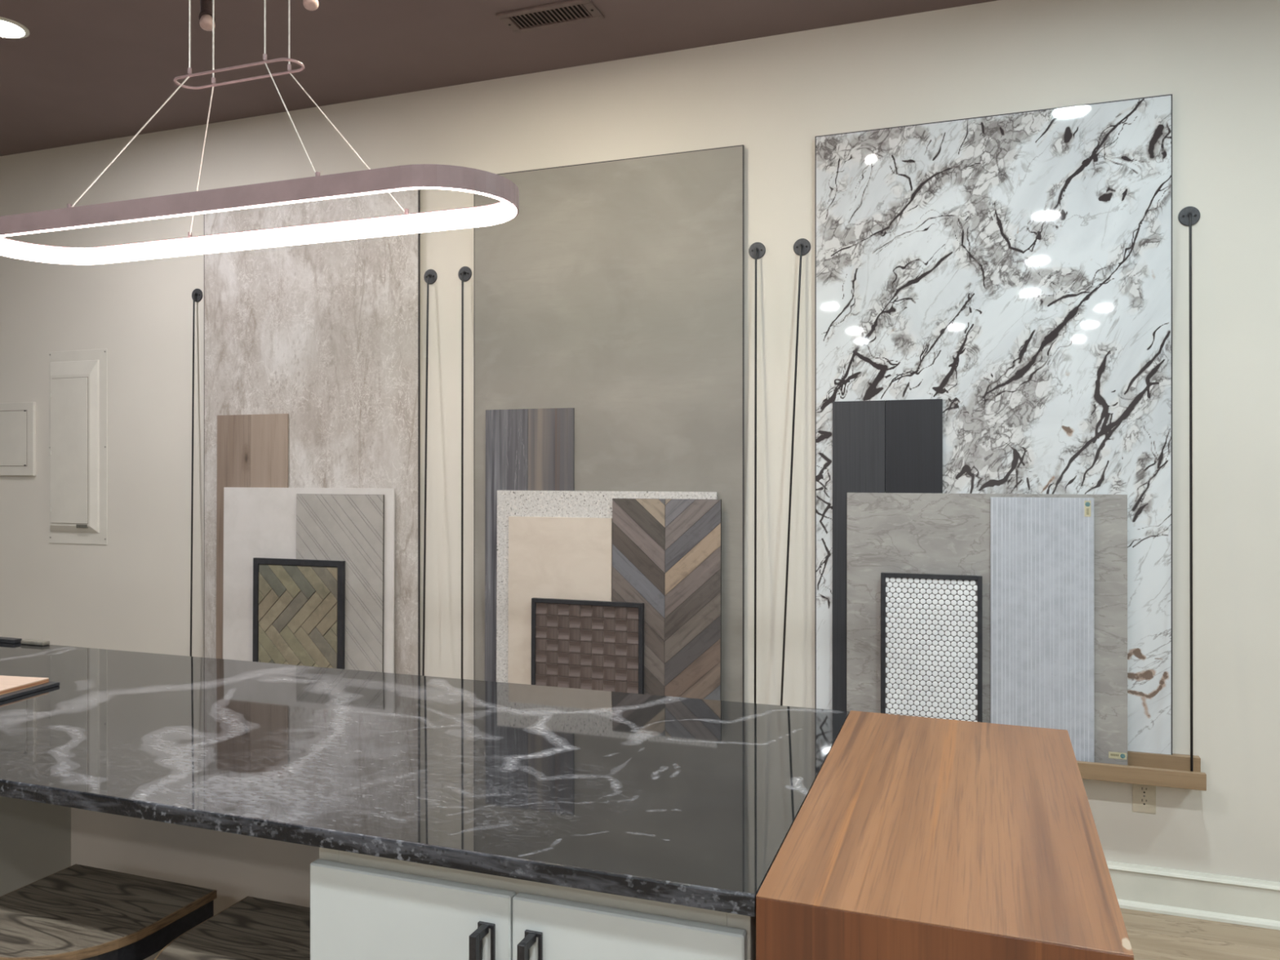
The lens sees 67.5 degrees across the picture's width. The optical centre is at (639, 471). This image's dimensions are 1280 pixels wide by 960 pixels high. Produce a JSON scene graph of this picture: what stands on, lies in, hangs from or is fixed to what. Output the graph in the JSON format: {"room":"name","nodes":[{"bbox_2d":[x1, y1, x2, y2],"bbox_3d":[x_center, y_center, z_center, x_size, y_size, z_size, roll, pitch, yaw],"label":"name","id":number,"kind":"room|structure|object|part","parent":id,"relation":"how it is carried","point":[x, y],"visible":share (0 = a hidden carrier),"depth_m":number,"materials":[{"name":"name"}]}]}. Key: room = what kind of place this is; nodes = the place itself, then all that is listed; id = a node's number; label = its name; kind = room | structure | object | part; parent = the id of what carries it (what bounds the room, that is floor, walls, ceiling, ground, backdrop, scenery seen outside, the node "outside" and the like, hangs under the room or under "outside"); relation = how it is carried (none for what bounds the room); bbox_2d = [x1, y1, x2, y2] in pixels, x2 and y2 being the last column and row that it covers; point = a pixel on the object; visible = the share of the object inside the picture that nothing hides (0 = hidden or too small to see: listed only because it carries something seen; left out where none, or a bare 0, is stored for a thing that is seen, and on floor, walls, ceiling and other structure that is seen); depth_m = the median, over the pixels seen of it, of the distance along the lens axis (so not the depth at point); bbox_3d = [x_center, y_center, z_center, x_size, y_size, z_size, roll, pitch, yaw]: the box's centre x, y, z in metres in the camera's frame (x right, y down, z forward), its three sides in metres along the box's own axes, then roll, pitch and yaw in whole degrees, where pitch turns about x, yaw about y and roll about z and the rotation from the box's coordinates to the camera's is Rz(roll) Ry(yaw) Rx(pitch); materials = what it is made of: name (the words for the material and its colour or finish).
{"room":"store","nodes":[
{"label":"store","id":0,"kind":"room"},
{"bbox_2d":[0,0,998,155],"bbox_3d":[-1.783,-1.768,-1.409,11.100,0.150,11.500,0,0,20],"label":"ceiling","id":1,"kind":"structure","parent":0,"point":[85,71],"depth_m":3.79,"materials":[{"name":"paint"}]},
{"bbox_2d":[0,16,29,39],"bbox_3d":[-2.431,-1.689,3.639,0.190,0.008,0.190,0,0,20],"label":"recessed light","id":2,"kind":"object","parent":1,"relation":"in","point":[9,28],"visible":1,"depth_m":3.65,"materials":[{"name":"paint"}]},
{"bbox_2d":[0,0,519,264],"bbox_3d":[-0.983,-1.133,2.288,1.505,1.120,0.328,0,0,20],"label":"pendant lamp","id":3,"kind":"object","parent":1,"relation":"hanging from","point":[414,176],"visible":1,"depth_m":2.24,"materials":[{"name":"white"}]},
{"bbox_2d":[0,186,516,264],"bbox_3d":[-0.983,-0.595,2.288,1.497,0.043,0.320,0,0,20],"label":"diffuser","id":4,"kind":"object","parent":3,"relation":"attached to","point":[230,198],"depth_m":2.27,"materials":[{"name":"white plastic"}]},
{"bbox_2d":[495,0,604,34],"bbox_3d":[-0.332,-1.687,3.546,0.370,0.012,0.160,0,0,20],"label":"ceiling vent","id":5,"kind":"object","parent":1,"relation":"in","point":[568,12],"visible":1,"depth_m":3.55,"materials":[{"name":"metal"}]},
{"bbox_3d":[-0.427,-1.683,2.800,2.600,0.020,0.036,0,0,20],"label":"track","id":6,"kind":"object","parent":1,"relation":"attached to","visible":0},
{"bbox_2d":[198,0,215,31],"bbox_3d":[-1.420,-1.560,3.140,0.069,0.225,0.065,0,0,20],"label":"track spotlight","id":7,"kind":"object","parent":6,"relation":"attached to","point":[205,15],"visible":0.89,"depth_m":3.12,"materials":[{"name":"paint"}]},
{"bbox_3d":[-1.413,-1.470,3.128,0.048,0.044,0.047,0,0,20],"label":"lamp glass","id":8,"kind":"part","parent":7,"relation":"part of","materials":[{"name":"white glass"}]},
{"bbox_2d":[302,0,318,10],"bbox_3d":[-1.034,-1.560,3.001,0.069,0.225,0.065,0,0,20],"label":"track spotlight","id":9,"kind":"object","parent":6,"relation":"attached to","point":[310,5],"visible":1,"depth_m":2.98,"materials":[{"name":"paint"}]},
{"bbox_2d":[0,0,1279,882],"bbox_3d":[0.140,-0.101,3.930,11.100,3.185,0.150,0,0,20],"label":"wall","id":10,"kind":"structure","parent":0,"point":[1219,60],"depth_m":3.73,"materials":[{"name":"paint"}]},
{"bbox_2d":[0,401,35,475],"bbox_3d":[-3.446,-0.174,5.130,0.554,0.388,0.021,0,0,20],"label":"access cover","id":11,"kind":"object","parent":10,"relation":"attached to","point":[17,420],"visible":1,"depth_m":5.07,"materials":[{"name":"metal"}]},
{"bbox_3d":[-3.449,-0.178,5.124,0.462,0.290,0.002,0,0,20],"label":"panel door","id":12,"kind":"part","parent":11,"relation":"part of","materials":[{"name":"paint"}]},
{"bbox_2d":[48,348,107,545],"bbox_3d":[-2.907,-0.128,4.930,0.406,1.000,0.033,0,0,20],"label":"breaker panel","id":13,"kind":"object","parent":10,"relation":"attached to","point":[78,379],"visible":1,"depth_m":4.91,"materials":[{"name":"paint"}]},
{"bbox_3d":[-2.938,-0.110,4.928,0.252,0.747,0.004,0,0,20],"label":"panel door","id":14,"kind":"part","parent":13,"relation":"part of","materials":[{"name":"paint"}]},
{"bbox_2d":[190,288,202,656],"bbox_3d":[-2.147,0.061,4.638,0.052,1.914,0.130,0,0,-21],"label":"rod","id":15,"kind":"object","parent":10,"relation":"attached to","point":[197,294],"visible":0.97,"depth_m":4.62,"materials":[{"name":"black metal"}]},
{"bbox_3d":[-2.159,0.074,4.621,0.016,1.889,0.108,0,0,-10],"label":"rod","id":16,"kind":"part","parent":15,"relation":"part of","materials":[{"name":"black metal"}]},
{"bbox_3d":[-2.163,-0.863,4.676,0.066,0.066,0.006,0,0,20],"label":"wall plate","id":17,"kind":"part","parent":15,"relation":"part of","materials":[{"name":"black metal"}]},
{"bbox_2d":[204,189,420,675],"bbox_3d":[-1.543,-0.161,4.437,1.207,2.229,0.010,0,0,20],"label":"panel","id":18,"kind":"object","parent":10,"relation":"attached to","point":[324,335],"visible":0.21,"depth_m":4.39,"materials":[{"name":"grey stone"}]},
{"bbox_3d":[-1.543,-0.161,4.437,1.207,2.229,0.010,0,0,20],"label":"edge trim","id":19,"kind":"part","parent":18,"relation":"part of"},
{"bbox_2d":[422,269,437,675],"bbox_3d":[-0.941,0.061,4.187,0.066,1.914,0.098,0,0,20],"label":"rod","id":20,"kind":"object","parent":10,"relation":"attached to","point":[430,276],"visible":0.98,"depth_m":4.18,"materials":[{"name":"black metal"}]},
{"bbox_3d":[-0.934,0.074,4.181,0.012,1.889,0.096,0,0,7],"label":"rod","id":21,"kind":"part","parent":20,"relation":"part of","materials":[{"name":"black metal"}]},
{"bbox_3d":[-0.926,-0.863,4.231,0.066,0.066,0.006,0,0,20],"label":"wall plate","id":22,"kind":"part","parent":20,"relation":"part of","materials":[{"name":"black metal"}]},
{"bbox_2d":[457,266,471,679],"bbox_3d":[-0.774,0.061,4.127,0.076,1.914,0.098,0,0,20],"label":"rod","id":23,"kind":"object","parent":10,"relation":"attached to","point":[464,273],"visible":0.95,"depth_m":4.12,"materials":[{"name":"black metal"}]},
{"bbox_3d":[-0.764,0.074,4.120,0.015,1.889,0.103,0,0,-4],"label":"rod","id":24,"kind":"part","parent":23,"relation":"part of","materials":[{"name":"black metal"}]},
{"bbox_3d":[-0.763,-0.863,4.172,0.066,0.066,0.006,0,0,20],"label":"wall plate","id":25,"kind":"part","parent":23,"relation":"part of","materials":[{"name":"black metal"}]},
{"bbox_2d":[474,144,744,702],"bbox_3d":[-0.155,-0.161,3.937,1.192,2.229,0.010,0,0,20],"label":"panel","id":26,"kind":"object","parent":10,"relation":"attached to","point":[614,293],"visible":0.52,"depth_m":3.89,"materials":[{"name":"beige stone"}]},
{"bbox_2d":[748,242,765,703],"bbox_3d":[0.441,0.061,3.689,0.066,1.914,0.098,0,0,20],"label":"rod","id":27,"kind":"object","parent":10,"relation":"attached to","point":[757,251],"visible":0.95,"depth_m":3.68,"materials":[{"name":"black metal"}]},
{"bbox_3d":[0.445,0.074,3.685,0.011,1.889,0.094,0,0,11],"label":"rod","id":28,"kind":"part","parent":27,"relation":"part of","materials":[{"name":"black metal"}]},
{"bbox_3d":[0.457,-0.863,3.733,0.066,0.066,0.006,0,0,20],"label":"wall plate","id":29,"kind":"part","parent":27,"relation":"part of","materials":[{"name":"black metal"}]},
{"bbox_2d":[780,238,810,706],"bbox_3d":[0.580,0.061,3.656,0.142,1.914,0.049,0,0,-24],"label":"rod","id":30,"kind":"object","parent":10,"relation":"attached to","point":[802,246],"visible":0.98,"depth_m":3.64,"materials":[{"name":"black metal"}]},
{"bbox_3d":[0.621,-0.863,3.674,0.066,0.066,0.006,0,0,20],"label":"wall plate","id":31,"kind":"part","parent":30,"relation":"part of","materials":[{"name":"black metal"}]},
{"bbox_2d":[814,93,1172,755],"bbox_3d":[1.232,-0.161,3.438,1.202,2.229,0.010,0,0,20],"label":"marble panel","id":32,"kind":"object","parent":10,"relation":"attached to","point":[1013,271],"visible":0.76,"depth_m":3.39,"materials":[{"name":"white stone"}]},
{"bbox_2d":[1076,751,1206,791],"bbox_3d":[1.182,0.996,3.412,1.444,0.082,0.119,0,0,20],"label":"ledge","id":33,"kind":"object","parent":10,"relation":"attached to","point":[1173,771],"visible":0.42,"depth_m":3.20,"materials":[{"name":"brown wood"}]},
{"bbox_2d":[832,399,942,711],"bbox_3d":[0.911,0.377,3.537,0.395,1.284,0.012,0,-1,20],"label":"sample","id":34,"kind":"object","parent":33,"relation":"on","point":[913,428],"visible":0.47,"depth_m":3.56,"materials":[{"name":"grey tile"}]},
{"bbox_2d":[880,572,982,722],"bbox_3d":[1.046,0.693,3.443,0.349,0.651,0.026,0,0,20],"label":"sample","id":35,"kind":"object","parent":33,"relation":"on","point":[931,624],"visible":0.82,"depth_m":3.44,"materials":[{"name":"grey tile"}]},
{"bbox_2d":[846,492,1127,765],"bbox_3d":[1.214,0.548,3.415,0.940,0.942,0.010,0,-1,20],"label":"tile","id":36,"kind":"structure","parent":33,"relation":"on","point":[917,533],"depth_m":3.45,"materials":[{"name":"stone"}]},
{"bbox_2d":[990,497,1093,762],"bbox_3d":[1.398,0.554,3.335,0.333,0.930,0.011,0,-1,20],"label":"tile","id":37,"kind":"structure","parent":33,"relation":"on","point":[1042,548],"depth_m":3.33,"materials":[{"name":"white tile"}]},
{"bbox_2d":[1132,783,1155,813],"bbox_3d":[1.725,1.108,3.276,0.072,0.116,0.007,0,0,20],"label":"wall outlet","id":38,"kind":"object","parent":10,"relation":"attached to","point":[1144,797],"visible":0.94,"depth_m":3.27,"materials":[{"name":"beige plastic"}]},
{"bbox_2d":[1139,785,1148,795],"bbox_3d":[1.724,1.088,3.274,0.028,0.033,0.002,0,0,20],"label":"receptacle","id":39,"kind":"object","parent":38,"relation":"attached to","point":[1144,789],"depth_m":3.27,"materials":[{"name":"beige plastic"}]},
{"bbox_2d":[1139,796,1148,806],"bbox_3d":[1.724,1.128,3.274,0.028,0.033,0.002,0,0,20],"label":"receptacle","id":40,"kind":"object","parent":38,"relation":"attached to","point":[1144,801],"depth_m":3.27,"materials":[{"name":"beige plastic"}]},
{"bbox_2d":[1177,206,1200,771],"bbox_3d":[1.837,0.061,3.187,0.066,1.914,0.098,0,0,20],"label":"rod","id":41,"kind":"object","parent":10,"relation":"attached to","point":[1189,216],"visible":1,"depth_m":3.18,"materials":[{"name":"black metal"}]},
{"bbox_3d":[1.853,-0.863,3.230,0.066,0.066,0.006,0,0,20],"label":"wall plate","id":42,"kind":"part","parent":41,"relation":"part of","materials":[{"name":"black metal"}]},
{"bbox_3d":[1.833,0.074,3.185,0.010,1.889,0.093,0,0,26],"label":"rod","id":43,"kind":"part","parent":41,"relation":"part of","materials":[{"name":"black metal"}]},
{"bbox_2d":[1106,860,1279,929],"bbox_3d":[0.109,1.419,3.845,10.800,0.145,0.030,0,0,20],"label":"baseboard","id":44,"kind":"structure","parent":10,"relation":"attached to","point":[1245,901],"depth_m":3.21,"materials":[{"name":"paint"}]},
{"bbox_3d":[0.111,1.359,3.850,10.800,0.023,0.021,0,0,20],"label":"cap moulding","id":45,"kind":"part","parent":44,"relation":"part of","materials":[{"name":"paint"}]},
{"bbox_3d":[0.107,1.480,3.839,10.800,0.023,0.016,0,0,20],"label":"shoe moulding","id":46,"kind":"part","parent":44,"relation":"part of","materials":[{"name":"paint"}]},
{"bbox_3d":[-1.534,0.996,4.390,1.380,0.082,0.119,0,0,20],"label":"ledge","id":47,"kind":"object","parent":10,"relation":"attached to","visible":0},
{"bbox_2d":[215,413,288,658],"bbox_3d":[-1.835,0.373,4.526,0.414,1.290,0.012,0,-1,20],"label":"sample","id":48,"kind":"object","parent":47,"relation":"on","point":[252,450],"visible":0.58,"depth_m":4.54,"materials":[{"name":"brown wood"}]},
{"bbox_2d":[252,557,345,669],"bbox_3d":[-1.565,0.709,4.383,0.499,0.618,0.020,0,-1,20],"label":"sample","id":49,"kind":"object","parent":47,"relation":"on","point":[299,605],"visible":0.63,"depth_m":4.37,"materials":[{"name":"tile"}]},
{"bbox_2d":[222,487,395,673],"bbox_3d":[-1.538,0.546,4.406,0.950,0.946,0.010,0,-1,20],"label":"tile","id":50,"kind":"structure","parent":47,"relation":"on","point":[259,522],"depth_m":4.50,"materials":[{"name":"stone"}]},
{"bbox_2d":[296,493,384,672],"bbox_3d":[-1.361,0.560,4.329,0.473,0.918,0.010,0,-1,20],"label":"tile","id":51,"kind":"structure","parent":47,"relation":"on","point":[348,528],"depth_m":4.29,"materials":[{"name":"grey tile"}]},
{"bbox_3d":[-0.147,0.996,3.890,1.368,0.082,0.119,0,0,20],"label":"ledge","id":52,"kind":"object","parent":10,"relation":"attached to","visible":0},
{"bbox_2d":[484,408,573,681],"bbox_3d":[-0.469,0.376,4.034,0.411,1.284,0.012,0,-1,20],"label":"sample","id":53,"kind":"object","parent":52,"relation":"on","point":[526,449],"visible":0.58,"depth_m":4.05,"materials":[{"name":"grey wood"}]},
{"bbox_2d":[507,515,612,684],"bbox_3d":[-0.334,0.603,3.959,0.467,0.832,0.010,0,-1,20],"label":"tile","id":54,"kind":"structure","parent":52,"relation":"on","point":[557,557],"depth_m":3.97,"materials":[{"name":"beige tile"}]},
{"bbox_2d":[531,597,644,693],"bbox_3d":[-0.218,0.771,3.893,0.489,0.496,0.021,0,-1,20],"label":"sample","id":55,"kind":"object","parent":52,"relation":"on","point":[579,644],"visible":0.71,"depth_m":3.89,"materials":[{"name":"brown tile"}]},
{"bbox_2d":[496,490,717,682],"bbox_3d":[-0.154,0.548,3.908,0.965,0.940,0.010,0,-1,20],"label":"tile","id":56,"kind":"structure","parent":52,"relation":"on","point":[561,504],"depth_m":4.02,"materials":[{"name":"white stone"}]},
{"bbox_2d":[612,498,721,700],"bbox_3d":[0.102,0.563,3.800,0.453,0.912,0.013,0,0,20],"label":"tile","id":57,"kind":"structure","parent":52,"relation":"on","point":[667,553],"depth_m":3.78,"materials":[{"name":"brown wood"}]},
{"bbox_2d":[1120,907,1279,959],"bbox_3d":[-1.783,1.592,-1.409,11.100,0.200,11.500,0,0,20],"label":"floor","id":58,"kind":"structure","parent":0,"point":[1152,935],"depth_m":3.06,"materials":[{"name":"brown wood"}]},
{"bbox_2d":[0,863,217,959],"bbox_3d":[-1.144,1.187,1.921,0.401,0.610,0.364,0,0,20],"label":"bar stool","id":59,"kind":"object","parent":58,"relation":"on","point":[75,912],"visible":0.99,"depth_m":1.92,"materials":[{"name":"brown wood"}]},
{"bbox_2d":[0,795,319,959],"bbox_3d":[-1.577,1.050,2.476,2.555,0.884,0.970,0,0,20],"label":"kitchen island","id":60,"kind":"object","parent":58,"relation":"on","point":[38,841],"visible":0.02,"depth_m":2.22,"materials":[{"name":"paint"}]},
{"bbox_3d":[-1.467,1.050,2.154,0.020,0.884,0.440,0,0,20],"label":"panel","id":61,"kind":"part","parent":60,"relation":"part of","materials":[{"name":"paint"}]},
{"bbox_2d":[0,642,849,916],"bbox_3d":[-1.273,0.593,2.390,3.424,0.030,1.067,0,0,20],"label":"island countertop","id":62,"kind":"structure","parent":60,"relation":"on","point":[681,801],"depth_m":1.88,"materials":[{"name":"black stone"}]},
{"bbox_2d":[0,636,22,644],"bbox_3d":[-2.301,0.571,3.305,0.430,0.013,0.030,0,0,20],"label":"stone strip","id":63,"kind":"object","parent":62,"relation":"on","point":[2,639],"visible":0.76,"depth_m":3.23,"materials":[{"name":"black stone"}]},
{"bbox_2d":[0,681,59,701],"bbox_3d":[-1.904,0.573,2.502,0.620,0.009,0.310,0,0,12],"label":"board","id":64,"kind":"object","parent":62,"relation":"on","point":[51,684],"visible":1,"depth_m":2.50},
{"bbox_2d":[0,675,48,694],"bbox_3d":[-1.910,0.562,2.510,0.580,0.012,0.280,0,0,12],"label":"board","id":65,"kind":"object","parent":64,"relation":"on","point":[8,684],"visible":1,"depth_m":2.54,"materials":[{"name":"brown wood"}]},
{"bbox_2d":[20,639,49,645],"bbox_3d":[-2.026,0.571,3.208,0.105,0.013,0.028,0,0,20],"label":"metal strip","id":66,"kind":"object","parent":62,"relation":"on","point":[28,642],"visible":1,"depth_m":3.19,"materials":[{"name":"silver metal"}]},
{"bbox_2d":[154,896,310,959],"bbox_3d":[-0.690,1.187,1.757,0.401,0.610,0.364,0,0,20],"label":"bar stool","id":67,"kind":"object","parent":58,"relation":"on","point":[251,928],"visible":0.74,"depth_m":1.82,"materials":[{"name":"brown wood"}]},
{"bbox_2d":[310,847,755,959],"bbox_3d":[-0.060,1.050,1.855,0.743,0.884,0.920,0,0,20],"label":"base cabinet","id":68,"kind":"object","parent":58,"relation":"on","point":[363,907],"visible":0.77,"depth_m":1.48,"materials":[{"name":"paint"}]},
{"bbox_3d":[-0.371,1.015,1.539,0.373,0.730,0.022,0,0,20],"label":"door","id":69,"kind":"part","parent":68,"relation":"part of","materials":[{"name":"paint"}]},
{"bbox_3d":[-0.243,0.775,1.457,0.028,0.160,0.046,0,0,20],"label":"handle","id":70,"kind":"part","parent":68,"relation":"part of","materials":[{"name":"black metal"}]},
{"bbox_3d":[-0.168,0.775,1.429,0.028,0.160,0.046,0,0,20],"label":"handle","id":71,"kind":"part","parent":68,"relation":"part of","materials":[{"name":"black metal"}]},
{"bbox_3d":[-0.022,1.015,1.413,0.363,0.730,0.022,0,0,20],"label":"door","id":72,"kind":"part","parent":68,"relation":"part of","materials":[{"name":"paint"}]},
{"bbox_2d":[755,710,1133,959],"bbox_3d":[0.554,1.035,1.732,0.480,0.914,1.079,0,0,20],"label":"wooden table","id":73,"kind":"object","parent":58,"relation":"on","point":[913,837],"visible":1,"depth_m":1.44,"materials":[{"name":"brown wood"}]},
{"bbox_3d":[0.344,1.036,1.810,0.020,0.912,1.074,0,0,19],"label":"panel","id":74,"kind":"part","parent":73,"relation":"part of","materials":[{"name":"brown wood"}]},
{"bbox_3d":[0.378,1.036,1.235,0.460,0.912,0.020,0,0,20],"label":"panel","id":75,"kind":"part","parent":73,"relation":"part of","materials":[{"name":"brown wood"}]}
]}

